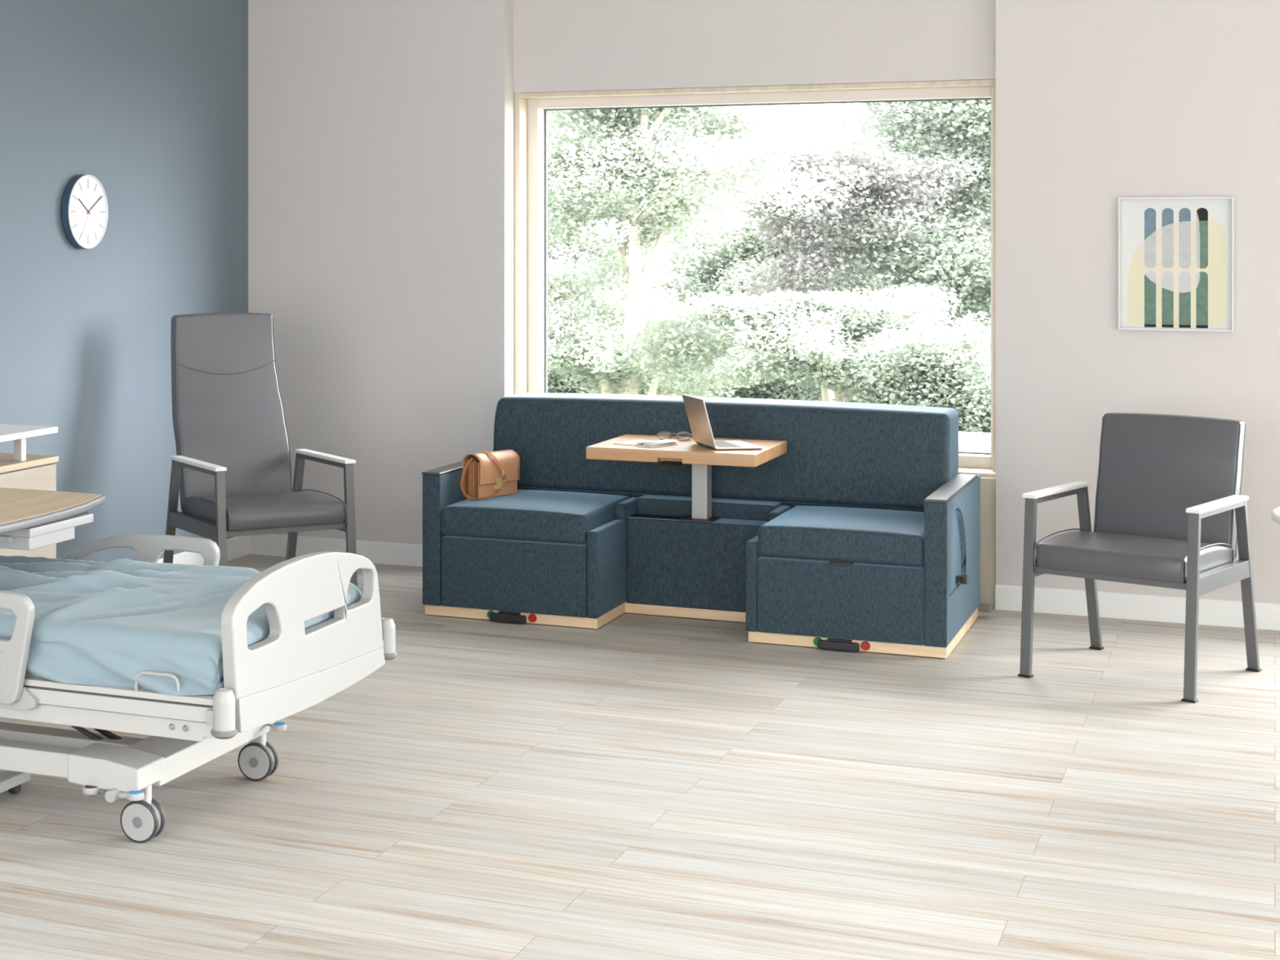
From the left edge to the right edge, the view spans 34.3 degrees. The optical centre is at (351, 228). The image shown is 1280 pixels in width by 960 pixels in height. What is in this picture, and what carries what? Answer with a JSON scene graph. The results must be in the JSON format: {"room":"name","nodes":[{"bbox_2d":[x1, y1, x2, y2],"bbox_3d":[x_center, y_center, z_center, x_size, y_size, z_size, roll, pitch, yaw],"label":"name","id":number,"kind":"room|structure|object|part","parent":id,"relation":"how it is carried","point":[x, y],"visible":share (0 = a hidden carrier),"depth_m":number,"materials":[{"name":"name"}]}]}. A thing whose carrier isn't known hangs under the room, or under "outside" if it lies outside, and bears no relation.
{"room":"hospital room","nodes":[
{"label":"hospital room","id":0,"kind":"room"},
{"bbox_2d":[28,511,88,528],"bbox_3d":[-1.000,0.841,5.957,0.340,0.008,0.315,0,0,24],"label":"handle","id":1,"kind":"object","parent":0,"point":[75,517],"depth_m":5.92,"materials":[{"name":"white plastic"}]},
{"bbox_2d":[0,0,248,562],"bbox_3d":[-2.709,0.075,5.409,0.200,3.050,11.018,0,0,24],"label":"wall","id":2,"kind":"structure","parent":0,"point":[148,100],"depth_m":8.87,"materials":[{"name":"blue paint"}]},
{"bbox_2d":[61,174,107,248],"bbox_3d":[-1.126,-0.069,8.602,0.046,0.315,0.315,0,0,24],"label":"wall clock","id":3,"kind":"object","parent":2,"relation":"attached to","point":[84,206],"visible":1,"depth_m":8.57,"materials":[{"name":"white plastic"}]},
{"bbox_2d":[156,535,249,565],"bbox_3d":[-2.651,1.549,5.274,0.016,0.102,10.418,0,0,24],"label":"baseboard","id":4,"kind":"structure","parent":2,"relation":"attached to","point":[237,546],"depth_m":9.81,"materials":[{"name":"white paint"}]},
{"bbox_2d":[0,554,1279,959],"bbox_3d":[0.970,1.640,3.715,8.300,0.080,10.968,0,0,24],"label":"floor","id":5,"kind":"structure","parent":0,"point":[633,786],"depth_m":5.61,"materials":[{"name":"beige wood"}]},
{"bbox_2d":[0,423,58,558],"bbox_3d":[-1.443,1.167,7.327,0.512,0.866,0.688,0,0,24],"label":"base cabinet","id":6,"kind":"object","parent":5,"relation":"on","point":[19,469],"visible":0.41,"depth_m":7.39,"materials":[{"name":"brown wood"}]},
{"bbox_3d":[-1.203,0.800,7.390,0.032,0.087,0.032,0,0,24],"label":"shelf post","id":7,"kind":"part","parent":6,"relation":"part of","materials":[{"name":"white laminate"}]},
{"bbox_3d":[-1.239,1.204,7.235,0.018,0.213,0.671,0,0,24],"label":"drawer","id":8,"kind":"part","parent":6,"relation":"part of","materials":[{"name":"brown wood"}]},
{"bbox_3d":[-1.239,0.982,7.235,0.018,0.220,0.671,0,0,24],"label":"drawer","id":9,"kind":"part","parent":6,"relation":"part of","materials":[{"name":"brown wood"}]},
{"bbox_2d":[0,423,57,442],"bbox_3d":[-1.451,0.746,7.328,0.493,0.023,0.684,0,0,24],"label":"shelf","id":10,"kind":"object","parent":6,"relation":"attached to","point":[17,433],"depth_m":7.41,"materials":[{"name":"white laminate"}]},
{"bbox_2d":[0,487,105,793],"bbox_3d":[-1.137,1.205,5.759,0.495,0.790,1.153,0,0,24],"label":"table","id":11,"kind":"object","parent":5,"relation":"on","point":[30,519],"visible":0.96,"depth_m":5.86,"materials":[{"name":"grey"}]},
{"bbox_3d":[-1.005,0.888,5.923,0.320,0.043,0.240,0,0,24],"label":"tray drawer","id":12,"kind":"part","parent":11,"relation":"part of","materials":[{"name":"grey plastic"}]},
{"bbox_3d":[-0.999,0.859,5.958,0.362,0.027,0.340,0,0,24],"label":"tray lid","id":13,"kind":"part","parent":11,"relation":"part of","materials":[{"name":"grey plastic"}]},
{"bbox_2d":[0,533,397,843],"bbox_3d":[-1.094,1.241,5.965,2.237,0.718,1.085,0,0,24],"label":"hospital bed","id":14,"kind":"object","parent":5,"relation":"on","point":[294,669],"visible":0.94,"depth_m":5.33,"materials":[{"name":"white plastic"}]},
{"bbox_3d":[-1.125,1.163,5.388,0.503,0.129,0.002,0,0,24],"label":"rail panel","id":15,"kind":"part","parent":14,"relation":"part of","materials":[{"name":"grey plastic"}]},
{"bbox_3d":[-1.125,1.093,5.405,0.659,0.294,0.030,0,0,24],"label":"rail","id":16,"kind":"part","parent":14,"relation":"part of","materials":[{"name":"grey plastic"}]},
{"bbox_3d":[-0.822,1.367,5.708,0.498,0.215,0.022,0,0,24],"label":"lift rod","id":17,"kind":"part","parent":14,"relation":"part of","materials":[{"name":"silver metal"}]},
{"bbox_3d":[-1.224,1.266,5.524,2.010,0.049,0.040,0,0,24],"label":"rail","id":18,"kind":"part","parent":14,"relation":"part of","materials":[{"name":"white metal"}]},
{"bbox_3d":[-0.784,1.363,5.720,0.499,0.217,0.024,0,0,24],"label":"lift rod","id":19,"kind":"part","parent":14,"relation":"part of","materials":[{"name":"grey metal"}]},
{"bbox_3d":[-0.704,1.093,6.332,0.659,0.294,0.030,0,0,24],"label":"rail","id":20,"kind":"part","parent":14,"relation":"part of","materials":[{"name":"grey plastic"}]},
{"bbox_3d":[-0.118,1.084,5.504,0.038,0.404,0.943,0,0,24],"label":"footboard","id":21,"kind":"part","parent":14,"relation":"part of","materials":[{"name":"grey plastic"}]},
{"bbox_3d":[-1.110,1.116,5.954,2.063,0.121,0.860,0,0,24],"label":"mattress","id":22,"kind":"object","parent":14,"relation":"on","visible":0},
{"bbox_2d":[0,555,361,695],"bbox_3d":[-1.089,1.061,5.944,2.069,0.231,0.984,0,0,24],"label":"blanket","id":23,"kind":"object","parent":22,"relation":"on","point":[95,623],"visible":0.65,"depth_m":5.37,"materials":[{"name":"blue fabric"}]},
{"bbox_2d":[163,312,357,586],"bbox_3d":[-0.406,0.984,8.514,0.627,1.233,0.730,0,0,-27],"label":"chair","id":24,"kind":"object","parent":5,"relation":"on","point":[231,468],"visible":0.97,"depth_m":8.67,"materials":[{"name":"grey metal"}]},
{"bbox_3d":[-0.763,1.281,8.583,0.037,0.626,0.163,0,0,-27],"label":"leg","id":25,"kind":"part","parent":24,"relation":"part of","materials":[{"name":"grey metal"}]},
{"bbox_3d":[-0.639,1.218,8.339,0.033,0.061,0.538,0,0,-27],"label":"rail","id":26,"kind":"part","parent":24,"relation":"part of","materials":[{"name":"grey metal"}]},
{"bbox_3d":[-0.627,0.977,8.316,0.035,0.020,0.473,0,0,-27],"label":"armrest","id":27,"kind":"part","parent":24,"relation":"part of","materials":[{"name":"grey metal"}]},
{"bbox_3d":[-0.515,1.281,8.094,0.037,0.626,0.068,0,0,-27],"label":"leg","id":28,"kind":"part","parent":24,"relation":"part of","materials":[{"name":"grey metal"}]},
{"bbox_3d":[-0.522,0.782,8.744,0.504,0.831,0.214,0,0,-27],"label":"backrest","id":29,"kind":"part","parent":24,"relation":"part of","materials":[{"name":"grey plastic"}]},
{"bbox_3d":[-0.368,1.158,8.438,0.524,0.104,0.514,0,0,-27],"label":"seat","id":30,"kind":"part","parent":24,"relation":"part of","materials":[{"name":"grey leather"}]},
{"bbox_3d":[-0.372,1.211,8.446,0.544,0.042,0.467,0,0,-27],"label":"seat rail","id":31,"kind":"part","parent":24,"relation":"part of","materials":[{"name":"grey metal"}]},
{"bbox_3d":[-0.250,1.281,8.842,0.037,0.626,0.163,0,0,-27],"label":"leg","id":32,"kind":"part","parent":24,"relation":"part of","materials":[{"name":"grey metal"}]},
{"bbox_3d":[-0.115,0.977,8.575,0.035,0.020,0.473,0,0,-27],"label":"armrest","id":33,"kind":"part","parent":24,"relation":"part of","materials":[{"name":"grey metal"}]},
{"bbox_3d":[-0.127,1.218,8.598,0.033,0.061,0.538,0,0,-27],"label":"rail","id":34,"kind":"part","parent":24,"relation":"part of","materials":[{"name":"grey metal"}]},
{"bbox_3d":[-0.003,1.281,8.353,0.037,0.626,0.068,0,0,-27],"label":"leg","id":35,"kind":"part","parent":24,"relation":"part of","materials":[{"name":"grey metal"}]},
{"bbox_2d":[421,392,991,657],"bbox_3d":[1.461,1.163,8.392,2.145,0.866,0.983,0,0,24],"label":"sofa","id":36,"kind":"object","parent":5,"relation":"on","point":[853,526],"visible":0.98,"depth_m":8.27,"materials":[{"name":"blue fabric"}]},
{"bbox_3d":[0.522,1.285,8.819,0.080,0.538,0.945,0,0,24],"label":"arm","id":37,"kind":"part","parent":36,"relation":"part of","materials":[{"name":"teal fabric"}]},
{"bbox_2d":[460,449,519,500],"bbox_3d":[0.580,1.033,8.581,0.127,0.193,0.317,0,0,45],"label":"handbag","id":38,"kind":"object","parent":36,"relation":"on","point":[485,474],"visible":1,"depth_m":8.55,"materials":[{"name":"brown leather"}]},
{"bbox_3d":[0.558,1.054,8.639,0.005,0.150,0.249,0,0,45],"label":"panel","id":39,"kind":"part","parent":38,"relation":"part of","materials":[{"name":"beige leather"}]},
{"bbox_3d":[0.616,1.054,8.582,0.005,0.150,0.249,0,0,45],"label":"panel","id":40,"kind":"part","parent":38,"relation":"part of","materials":[{"name":"beige leather"}]},
{"bbox_3d":[0.711,1.411,8.378,0.620,0.284,0.301,0,0,24],"label":"panel","id":41,"kind":"part","parent":36,"relation":"part of","materials":[{"name":"teal fabric"}]},
{"bbox_2d":[441,488,630,544],"bbox_3d":[0.783,1.198,8.539,0.622,0.133,0.659,0,0,24],"label":"seat cushion","id":42,"kind":"object","parent":36,"relation":"on","point":[526,516],"depth_m":8.30,"materials":[{"name":"teal fabric"}]},
{"bbox_3d":[1.085,1.349,8.388,0.046,0.409,0.625,0,0,24],"label":"panel","id":43,"kind":"part","parent":36,"relation":"part of","materials":[{"name":"teal fabric"}]},
{"bbox_2d":[613,439,678,447],"bbox_3d":[1.184,0.861,8.197,0.196,0.017,0.176,0,0,44],"label":"notebook","id":44,"kind":"object","parent":36,"relation":"on","point":[646,443],"visible":0.99,"depth_m":8.15,"materials":[{"name":"white paper"}]},
{"bbox_2d":[656,431,692,440],"bbox_3d":[1.321,0.850,8.339,0.146,0.038,0.034,0,0,18],"label":"eyeglasses","id":45,"kind":"object","parent":36,"relation":"on","point":[669,437],"visible":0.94,"depth_m":8.33,"materials":[{"name":"brown"}]},
{"bbox_3d":[1.456,1.379,8.432,0.591,0.355,0.238,0,0,24],"label":"panel","id":46,"kind":"part","parent":36,"relation":"part of","materials":[{"name":"teal fabric"}]},
{"bbox_3d":[1.440,1.197,8.408,0.140,0.007,0.170,0,0,24],"label":"plate","id":47,"kind":"part","parent":36,"relation":"part of","materials":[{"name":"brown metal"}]},
{"bbox_3d":[1.444,1.056,8.404,0.065,0.279,0.078,0,0,24],"label":"table post","id":48,"kind":"part","parent":36,"relation":"part of","materials":[{"name":"silver metal"}]},
{"bbox_3d":[1.491,1.168,8.511,0.588,0.064,0.126,0,0,24],"label":"riser panel","id":49,"kind":"part","parent":36,"relation":"part of","materials":[{"name":"teal fabric"}]},
{"bbox_3d":[1.575,1.330,8.700,1.935,0.440,0.270,0,0,24],"label":"frame","id":50,"kind":"part","parent":36,"relation":"part of","materials":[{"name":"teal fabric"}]},
{"bbox_2d":[681,394,762,449],"bbox_3d":[1.473,0.769,8.107,0.246,0.201,0.264,0,0,-9],"label":"laptop","id":51,"kind":"object","parent":36,"relation":"on","point":[695,409],"visible":1,"depth_m":8.07,"materials":[{"name":"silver metal"}]},
{"bbox_3d":[1.378,0.764,8.093,0.055,0.190,0.264,0,0,-9],"label":"lid","id":52,"kind":"part","parent":51,"relation":"part of","materials":[{"name":"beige metal"}]},
{"bbox_2d":[493,392,958,510],"bbox_3d":[1.557,0.931,8.662,1.942,0.402,0.329,0,0,24],"label":"cushion","id":53,"kind":"object","parent":36,"relation":"on","point":[839,455],"depth_m":8.45,"materials":[{"name":"teal fabric"}]},
{"bbox_3d":[1.666,1.349,8.124,0.045,0.409,0.625,0,0,24],"label":"panel","id":54,"kind":"part","parent":36,"relation":"part of","materials":[{"name":"teal fabric"}]},
{"bbox_3d":[1.903,1.411,7.838,0.619,0.284,0.301,0,0,24],"label":"panel","id":55,"kind":"part","parent":36,"relation":"part of","materials":[{"name":"teal fabric"}]},
{"bbox_2d":[758,505,924,567],"bbox_3d":[1.976,1.198,7.998,0.621,0.133,0.659,0,0,24],"label":"seat cushion","id":56,"kind":"object","parent":36,"relation":"on","point":[795,535],"depth_m":7.76,"materials":[{"name":"teal fabric"}]},
{"bbox_3d":[2.360,1.285,7.986,0.082,0.538,0.945,0,0,24],"label":"arm","id":57,"kind":"part","parent":36,"relation":"part of","materials":[{"name":"teal fabric"}]},
{"bbox_3d":[2.338,1.349,7.836,0.062,0.038,0.064,0,0,24],"label":"lever handle","id":58,"kind":"part","parent":36,"relation":"part of","materials":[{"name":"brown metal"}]},
{"bbox_3d":[2.596,1.560,8.377,0.065,0.031,0.073,0,0,24],"label":"lever","id":59,"kind":"part","parent":36,"relation":"part of","materials":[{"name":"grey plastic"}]},
{"bbox_2d":[1017,412,1262,702],"bbox_3d":[2.836,1.147,7.320,0.627,0.907,0.684,0,0,42],"label":"chair","id":60,"kind":"object","parent":5,"relation":"on","point":[1171,512],"visible":1,"depth_m":7.36,"materials":[{"name":"grey metal"}]},
{"bbox_3d":[2.420,1.281,7.286,0.037,0.626,0.068,0,0,42],"label":"leg","id":61,"kind":"part","parent":60,"relation":"part of","materials":[{"name":"grey metal"}]},
{"bbox_3d":[2.604,1.218,7.491,0.033,0.061,0.538,0,0,42],"label":"rail","id":62,"kind":"part","parent":60,"relation":"part of","materials":[{"name":"grey metal"}]},
{"bbox_3d":[2.586,0.977,7.471,0.035,0.020,0.473,0,0,42],"label":"armrest","id":63,"kind":"part","parent":60,"relation":"part of","materials":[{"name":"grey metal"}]},
{"bbox_3d":[2.786,1.281,7.695,0.037,0.626,0.163,0,0,42],"label":"leg","id":64,"kind":"part","parent":60,"relation":"part of","materials":[{"name":"grey metal"}]},
{"bbox_3d":[2.795,1.158,7.274,0.524,0.104,0.514,0,0,42],"label":"seat","id":65,"kind":"part","parent":60,"relation":"part of","materials":[{"name":"grey leather"}]},
{"bbox_3d":[2.801,1.211,7.281,0.544,0.042,0.467,0,0,42],"label":"seat rail","id":66,"kind":"part","parent":60,"relation":"part of","materials":[{"name":"grey metal"}]},
{"bbox_3d":[3.010,0.946,7.515,0.504,0.505,0.161,0,0,42],"label":"backrest","id":67,"kind":"part","parent":60,"relation":"part of","materials":[{"name":"grey leather"}]},
{"bbox_3d":[2.848,1.281,6.904,0.037,0.626,0.068,0,0,42],"label":"leg","id":68,"kind":"part","parent":60,"relation":"part of","materials":[{"name":"grey metal"}]},
{"bbox_3d":[3.014,0.977,7.089,0.035,0.020,0.473,0,0,42],"label":"armrest","id":69,"kind":"part","parent":60,"relation":"part of","materials":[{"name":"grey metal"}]},
{"bbox_3d":[3.032,1.218,7.109,0.033,0.061,0.538,0,0,42],"label":"rail","id":70,"kind":"part","parent":60,"relation":"part of","materials":[{"name":"grey metal"}]},
{"bbox_3d":[3.214,1.281,7.312,0.037,0.626,0.163,0,0,42],"label":"leg","id":71,"kind":"part","parent":60,"relation":"part of","materials":[{"name":"grey metal"}]},
{"bbox_2d":[1271,506,1279,524],"bbox_3d":[3.176,1.230,6.027,0.830,0.741,0.830,0,0,24],"label":"round table","id":72,"kind":"object","parent":5,"relation":"on","point":[1275,514],"visible":1,"depth_m":6.13,"materials":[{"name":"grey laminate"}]},
{"bbox_2d":[248,0,1279,604],"bbox_3d":[3.263,0.075,8.532,8.100,3.050,0.400,0,0,24],"label":"wall","id":73,"kind":"structure","parent":0,"point":[381,132],"depth_m":9.17,"materials":[{"name":"grey paint"}]},
{"bbox_2d":[249,533,422,566],"bbox_3d":[0.106,1.549,9.734,1.324,0.102,0.016,0,0,24],"label":"baseboard","id":74,"kind":"structure","parent":73,"relation":"attached to","point":[271,544],"depth_m":9.80,"materials":[{"name":"white paint"}]},
{"bbox_2d":[514,79,995,477],"bbox_3d":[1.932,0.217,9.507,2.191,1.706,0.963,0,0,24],"label":"window","id":75,"kind":"structure","parent":73,"relation":"in","point":[976,451],"depth_m":9.52,"materials":[{"name":"brown wood"}]},
{"bbox_3d":[2.003,1.015,9.663,2.191,0.110,0.620,0,0,24],"label":"sill","id":76,"kind":"part","parent":75,"relation":"part of","materials":[{"name":"white"}]},
{"bbox_2d":[980,476,995,607],"bbox_3d":[1.777,1.327,9.165,2.191,0.545,0.273,0,0,24],"label":"trim","id":77,"kind":"structure","parent":73,"relation":"attached to","point":[988,484],"depth_m":8.60,"materials":[{"name":"brown wood"}]},
{"bbox_2d":[995,584,1279,630],"bbox_3d":[4.694,1.549,7.655,4.369,0.102,0.016,0,0,24],"label":"baseboard","id":78,"kind":"structure","parent":73,"relation":"attached to","point":[1226,613],"depth_m":8.32,"materials":[{"name":"white paint"}]},
{"bbox_2d":[1117,196,1234,332],"bbox_3d":[3.340,0.145,8.259,0.437,0.542,0.031,0,0,24],"label":"framed print","id":79,"kind":"object","parent":73,"relation":"attached to","point":[1175,255],"visible":1,"depth_m":8.27,"materials":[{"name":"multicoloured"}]},
{"label":"outside","id":80,"kind":"structure","parent":0,"visible":0},
{"bbox_3d":[7.478,2.250,34.669,65.000,0.100,50.672,0,0,24],"label":"ground","id":81,"kind":"structure","parent":80,"visible":0},
{"bbox_2d":[547,320,748,397],"bbox_3d":[1.989,1.471,16.649,2.454,1.488,1.430,0,0,17],"label":"tree","id":82,"kind":"object","parent":81,"relation":"on","point":[553,384],"visible":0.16,"depth_m":16.32,"materials":[{"name":"green plant"}]},
{"bbox_2d":[547,104,812,334],"bbox_3d":[2.966,-0.035,23.954,4.916,4.924,3.177,0,0,34],"label":"tree","id":83,"kind":"object","parent":81,"relation":"on","point":[663,273],"visible":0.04,"depth_m":23.39,"materials":[{"name":"green plant"}]},
{"bbox_2d":[547,104,852,397],"bbox_3d":[2.077,0.339,14.324,3.070,3.737,2.253,0,0,33],"label":"tree","id":84,"kind":"object","parent":81,"relation":"on","point":[671,171],"visible":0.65,"depth_m":14.21,"materials":[{"name":"green plant"}]},
{"bbox_2d":[605,190,905,396],"bbox_3d":[4.258,0.845,20.079,4.457,2.711,2.490,0,0,30],"label":"tree","id":85,"kind":"object","parent":81,"relation":"on","point":[749,246],"visible":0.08,"depth_m":20.12,"materials":[{"name":"green plant"}]},
{"bbox_2d":[686,364,876,402],"bbox_3d":[3.385,1.424,17.257,2.606,1.589,1.420,0,0,32],"label":"tree","id":86,"kind":"object","parent":81,"relation":"on","point":[779,388],"visible":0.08,"depth_m":16.75,"materials":[{"name":"green plant"}]},
{"bbox_2d":[644,282,991,402],"bbox_3d":[3.106,1.280,13.146,1.704,1.848,2.014,0,0,-35],"label":"tree","id":87,"kind":"object","parent":81,"relation":"on","point":[815,339],"visible":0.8,"depth_m":12.96,"materials":[{"name":"green plant"}]},
{"bbox_2d":[716,128,991,401],"bbox_3d":[3.986,0.706,16.397,2.161,2.988,1.863,0,0,7],"label":"tree","id":88,"kind":"object","parent":81,"relation":"on","point":[877,176],"visible":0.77,"depth_m":16.17,"materials":[{"name":"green plant"}]},
{"bbox_2d":[782,99,991,362],"bbox_3d":[4.893,0.208,16.816,2.650,3.984,3.039,0,0,14],"label":"tree","id":89,"kind":"object","parent":81,"relation":"on","point":[959,260],"visible":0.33,"depth_m":16.31,"materials":[{"name":"green plant"}]},
{"bbox_2d":[831,310,991,432],"bbox_3d":[3.548,1.355,12.266,1.331,1.702,1.917,0,0,-44],"label":"tree","id":90,"kind":"object","parent":81,"relation":"on","point":[926,374],"visible":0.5,"depth_m":12.07,"materials":[{"name":"green plant"}]}
]}

